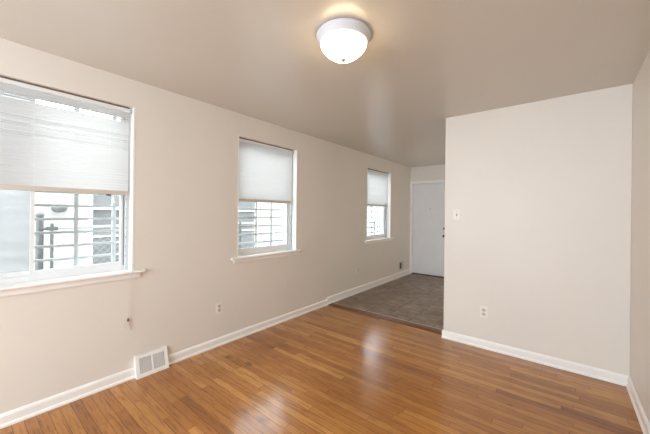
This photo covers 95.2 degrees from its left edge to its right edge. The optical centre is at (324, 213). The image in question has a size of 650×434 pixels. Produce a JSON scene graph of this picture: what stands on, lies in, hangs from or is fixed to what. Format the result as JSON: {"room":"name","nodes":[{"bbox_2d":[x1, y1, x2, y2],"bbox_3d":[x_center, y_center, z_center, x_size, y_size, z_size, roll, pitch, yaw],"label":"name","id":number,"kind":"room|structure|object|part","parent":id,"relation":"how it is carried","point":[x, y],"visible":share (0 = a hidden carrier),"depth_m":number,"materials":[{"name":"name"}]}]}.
{"room":"empty living room","nodes":[
{"label":"empty living room","id":0,"kind":"room"},
{"bbox_2d":[0,38,410,413],"bbox_3d":[-1.007,0.136,3.309,0.220,2.440,9.594,1,0,39],"label":"wall","id":1,"kind":"structure","parent":0,"point":[53,342],"depth_m":2.76,"materials":[{"name":"beige paint"}]},
{"bbox_2d":[0,72,144,296],"bbox_3d":[-1.992,-0.177,2.025,0.230,1.409,1.325,1,0,39],"label":"window","id":2,"kind":"structure","parent":1,"relation":"in","point":[18,276],"depth_m":2.07,"materials":[{"name":"white paint"}]},
{"bbox_3d":[-2.220,-0.206,1.870,0.026,1.271,0.562,1,0,39],"label":"sash","id":3,"kind":"part","parent":2,"relation":"part of","materials":[{"name":"white plastic"}]},
{"bbox_3d":[-2.042,-0.202,2.066,0.070,1.335,1.151,1,0,39],"label":"frame","id":4,"kind":"part","parent":2,"relation":"part of","materials":[{"name":"white plastic"}]},
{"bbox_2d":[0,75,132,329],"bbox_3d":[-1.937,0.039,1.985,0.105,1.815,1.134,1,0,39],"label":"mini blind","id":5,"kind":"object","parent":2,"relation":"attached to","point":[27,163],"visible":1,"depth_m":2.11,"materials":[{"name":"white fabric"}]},
{"bbox_3d":[-1.967,-0.168,2.002,0.026,0.034,1.118,1,0,39],"label":"rail","id":6,"kind":"part","parent":5,"relation":"part of","materials":[{"name":"white plastic"}]},
{"bbox_3d":[-1.578,0.017,2.405,0.073,1.663,0.020,1,0,39],"label":"pull cord","id":7,"kind":"part","parent":5,"relation":"part of","materials":[{"name":"white plastic"}]},
{"bbox_3d":[-1.862,-0.202,2.266,0.026,1.271,0.553,1,0,39],"label":"sash","id":8,"kind":"part","parent":2,"relation":"part of","materials":[{"name":"white plastic"}]},
{"bbox_2d":[34,108,119,265],"bbox_3d":[-2.122,-0.203,2.130,0.064,1.419,1.259,1,0,39],"label":"bars","id":9,"kind":"object","parent":1,"relation":"in","point":[76,205],"visible":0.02,"depth_m":2.35,"materials":[{"name":"white metal"}]},
{"bbox_2d":[134,346,168,379],"bbox_3d":[-1.469,1.265,2.523,0.063,0.171,0.253,1,0,39],"label":"floor vent","id":10,"kind":"object","parent":1,"relation":"attached to","point":[148,363],"visible":1,"depth_m":2.51,"materials":[{"name":"white metal"}]},
{"bbox_2d":[139,355,151,373],"bbox_3d":[-1.500,1.263,2.481,0.039,0.118,0.082,1,0,39],"label":"grille","id":11,"kind":"object","parent":10,"relation":"attached to","point":[145,361],"depth_m":2.48,"materials":[{"name":"white metal"}]},
{"bbox_2d":[153,351,164,368],"bbox_3d":[-1.435,1.264,2.562,0.039,0.118,0.082,1,0,39],"label":"grille","id":12,"kind":"object","parent":10,"relation":"attached to","point":[158,356],"depth_m":2.56,"materials":[{"name":"white metal"}]},
{"bbox_2d":[0,269,410,428],"bbox_3d":[-0.939,1.300,3.212,0.028,0.114,9.244,1,0,39],"label":"baseboard","id":13,"kind":"structure","parent":1,"relation":"attached to","point":[25,412],"depth_m":2.68,"materials":[{"name":"white paint"}]},
{"bbox_2d":[216,302,221,314],"bbox_3d":[-1.084,0.973,3.043,0.008,0.116,0.071,1,0,39],"label":"wall outlet","id":14,"kind":"object","parent":1,"relation":"attached to","point":[218,305],"visible":1,"depth_m":3.04,"materials":[{"name":"white plastic"}]},
{"bbox_2d":[238,202,284,246],"bbox_3d":[-0.846,-0.182,3.715,0.064,1.404,0.999,1,0,39],"label":"bars","id":15,"kind":"object","parent":1,"relation":"in","point":[255,233],"visible":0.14,"depth_m":3.82,"materials":[{"name":"white metal"}]},
{"bbox_3d":[-0.846,-0.182,3.715,0.064,1.404,0.999,1,0,39],"label":"grille frame","id":16,"kind":"part","parent":15,"relation":"part of","materials":[{"name":"grey paint"}]},
{"bbox_2d":[231,135,301,263],"bbox_3d":[-0.711,-0.153,3.606,0.215,1.388,1.065,1,0,39],"label":"window","id":17,"kind":"structure","parent":1,"relation":"in","point":[289,248],"depth_m":3.84,"materials":[{"name":"white paint"}]},
{"bbox_3d":[-0.767,-0.178,3.651,0.070,1.314,0.891,1,0,39],"label":"frame","id":18,"kind":"part","parent":17,"relation":"part of","materials":[{"name":"white plastic"}]},
{"bbox_3d":[-0.758,0.113,3.642,0.026,0.671,0.839,1,0,39],"label":"sash","id":19,"kind":"part","parent":17,"relation":"part of","materials":[{"name":"white plastic"}]},
{"bbox_2d":[239,137,293,206],"bbox_3d":[-0.697,-0.413,3.585,0.037,0.845,0.856,1,0,39],"label":"mini blind","id":20,"kind":"object","parent":17,"relation":"attached to","point":[265,170],"visible":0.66,"depth_m":3.55,"materials":[{"name":"white fabric"}]},
{"bbox_3d":[-0.705,-0.145,3.581,0.026,0.034,0.841,1,0,39],"label":"rail","id":21,"kind":"part","parent":20,"relation":"part of","materials":[{"name":"white plastic"}]},
{"bbox_2d":[367,206,380,234],"bbox_3d":[0.855,-0.167,5.828,0.064,1.409,1.024,1,0,39],"label":"bars","id":22,"kind":"object","parent":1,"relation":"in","point":[377,207],"visible":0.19,"depth_m":6.14,"materials":[{"name":"white metal"}]},
{"bbox_3d":[0.855,-0.167,5.828,0.064,1.409,1.024,1,0,39],"label":"grille frame","id":23,"kind":"part","parent":22,"relation":"part of","materials":[{"name":"grey paint"}]},
{"bbox_2d":[364,167,393,243],"bbox_3d":[0.990,-0.136,5.719,0.215,1.383,1.090,1,0,39],"label":"window","id":24,"kind":"structure","parent":1,"relation":"in","point":[386,211],"depth_m":6.04,"materials":[{"name":"white paint"}]},
{"bbox_3d":[0.934,-0.162,5.764,0.070,1.309,0.916,1,0,39],"label":"frame","id":25,"kind":"part","parent":24,"relation":"part of","materials":[{"name":"white plastic"}]},
{"bbox_3d":[0.943,0.129,5.755,0.026,0.668,0.864,1,0,39],"label":"sash","id":26,"kind":"part","parent":24,"relation":"part of","materials":[{"name":"white plastic"}]},
{"bbox_2d":[367,168,388,206],"bbox_3d":[1.003,-0.475,5.698,0.033,0.681,0.878,1,0,39],"label":"mini blind","id":27,"kind":"object","parent":24,"relation":"attached to","point":[377,185],"visible":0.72,"depth_m":5.70,"materials":[{"name":"white fabric"}]},
{"bbox_3d":[0.995,-0.151,5.693,0.026,0.034,0.863,1,0,39],"label":"rail","id":28,"kind":"part","parent":27,"relation":"part of","materials":[{"name":"white plastic"}]},
{"bbox_2d":[399,261,402,269],"bbox_3d":[1.653,1.135,6.442,0.012,0.170,0.195,1,0,39],"label":"wall outlet","id":29,"kind":"object","parent":1,"relation":"in","point":[401,262],"visible":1,"depth_m":6.43,"materials":[{"name":"brown plastic"}]},
{"bbox_2d":[0,274,642,433],"bbox_3d":[0.273,1.426,2.267,3.542,0.128,9.594,1,0,39],"label":"floor","id":30,"kind":"structure","parent":0,"point":[327,369],"depth_m":2.30,"materials":[{"name":"brown wood"}]},
{"bbox_2d":[328,302,442,333],"bbox_3d":[0.732,1.366,3.943,1.714,0.017,0.128,1,0,39],"label":"threshold","id":31,"kind":"object","parent":30,"relation":"on","point":[388,318],"visible":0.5,"depth_m":3.84,"materials":[{"name":"brown wood"}]},
{"bbox_2d":[0,0,649,166],"bbox_3d":[0.300,-1.145,2.267,3.542,0.150,9.594,1,0,39],"label":"ceiling","id":32,"kind":"structure","parent":0,"point":[424,63],"depth_m":1.98,"materials":[{"name":"beige paint"}]},
{"bbox_2d":[316,18,370,62],"bbox_3d":[0.111,-0.990,1.783,0.328,0.164,0.328,1,0,39],"label":"ceiling lamp","id":33,"kind":"object","parent":32,"relation":"attached to","point":[342,40],"visible":1,"depth_m":1.69,"materials":[{"name":"frosted white glass"},{"name":"white painted metal"}]},
{"bbox_3d":[0.111,-0.971,1.783,0.274,0.096,0.274,1,0,39],"label":"lamp shade","id":34,"kind":"part","parent":33,"relation":"part of","materials":[{"name":"white glass"}]},
{"bbox_2d":[411,164,444,181],"bbox_3d":[3.243,0.181,5.885,3.172,2.440,0.150,1,0,39],"label":"wall","id":35,"kind":"structure","parent":0,"point":[434,172],"depth_m":6.57,"materials":[{"name":"beige paint"}]},
{"bbox_2d":[410,180,444,277],"bbox_3d":[2.339,0.333,6.583,0.889,2.102,0.174,1,0,39],"label":"door","id":36,"kind":"structure","parent":35,"relation":"in","point":[427,198],"depth_m":6.60,"materials":[{"name":"white paint"}]},
{"bbox_2d":[443,84,632,375],"bbox_3d":[1.957,0.168,2.920,1.458,2.440,0.190,1,0,39],"label":"wall partition","id":37,"kind":"structure","parent":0,"point":[541,190],"depth_m":2.73,"materials":[{"name":"beige paint"}]},
{"bbox_2d":[453,209,459,219],"bbox_3d":[1.425,0.013,3.216,0.071,0.116,0.018,1,0,39],"label":"light switch","id":38,"kind":"object","parent":37,"relation":"attached to","point":[456,212],"visible":1,"depth_m":3.22,"materials":[{"name":"white plastic"}]},
{"bbox_2d":[480,306,487,317],"bbox_3d":[1.631,1.015,3.049,0.071,0.116,0.008,1,0,39],"label":"wall outlet","id":39,"kind":"object","parent":37,"relation":"attached to","point":[483,310],"visible":1,"depth_m":3.05,"materials":[{"name":"white plastic"}]},
{"bbox_2d":[441,330,628,385],"bbox_3d":[1.903,1.346,2.880,1.472,0.083,0.124,1,0,39],"label":"baseboard","id":40,"kind":"structure","parent":37,"relation":"attached to","point":[601,374],"depth_m":2.73,"materials":[{"name":"white paint"}]},
{"bbox_2d":[630,51,649,423],"bbox_3d":[1.592,0.164,1.185,0.150,2.440,9.244,1,0,39],"label":"wall","id":41,"kind":"structure","parent":0,"point":[640,201],"depth_m":2.09,"materials":[{"name":"beige paint"}]},
{"bbox_2d":[626,376,649,433],"bbox_3d":[0.529,1.331,0.018,0.024,0.083,6.108,1,0,39],"label":"baseboard","id":42,"kind":"structure","parent":41,"relation":"attached to","point":[643,421],"depth_m":2.04,"materials":[{"name":"white paint"}]},
{"label":"outside","id":43,"kind":"structure","parent":0,"visible":0},
{"bbox_3d":[-1.446,1.677,7.568,5.780,0.150,22.000,1,0,39],"label":"ground","id":44,"kind":"structure","parent":43,"visible":0},
{"bbox_2d":[35,211,375,269],"bbox_3d":[-0.736,0.805,5.537,0.092,1.609,6.744,1,0,39],"label":"fence","id":45,"kind":"object","parent":44,"relation":"on","point":[39,239],"visible":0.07,"depth_m":3.08,"materials":[{"name":"metal"}]},
{"bbox_3d":[-2.836,0.799,2.943,0.058,1.575,0.060,1,0,39],"label":"post","id":46,"kind":"part","parent":45,"relation":"part of","materials":[{"name":"grey metal"}]},
{"bbox_3d":[-0.735,0.169,5.545,0.034,0.032,6.680,1,0,39],"label":"rail","id":47,"kind":"part","parent":45,"relation":"part of","materials":[{"name":"metal"}]},
{"bbox_3d":[-1.369,0.873,4.766,0.047,1.460,0.048,1,0,39],"label":"post","id":48,"kind":"part","parent":45,"relation":"part of","materials":[{"name":"grey metal"}]},
{"bbox_2d":[34,119,380,269],"bbox_3d":[-1.108,0.120,7.952,1.200,2.970,19.200,1,0,39],"label":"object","id":49,"kind":"structure","parent":44,"relation":"on","point":[40,198],"depth_m":4.32,"materials":[{"name":"white paint"}]},
{"bbox_2d":[51,202,67,211],"bbox_3d":[-3.557,-0.078,3.974,0.170,0.135,0.170,1,0,39],"label":"wall light","id":50,"kind":"object","parent":49,"relation":"attached to","point":[55,209],"visible":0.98,"depth_m":3.94,"materials":[{"name":"metal"}]},
{"bbox_3d":[-3.155,0.134,4.602,0.012,1.500,0.745,1,0,39],"label":"dim pane","id":51,"kind":"part","parent":49,"relation":"part of","materials":[{"name":"glass"}]},
{"bbox_3d":[-1.746,0.148,6.353,0.012,1.500,0.610,1,0,39],"label":"dim pane","id":52,"kind":"part","parent":49,"relation":"part of","materials":[{"name":"glass"}]}
]}

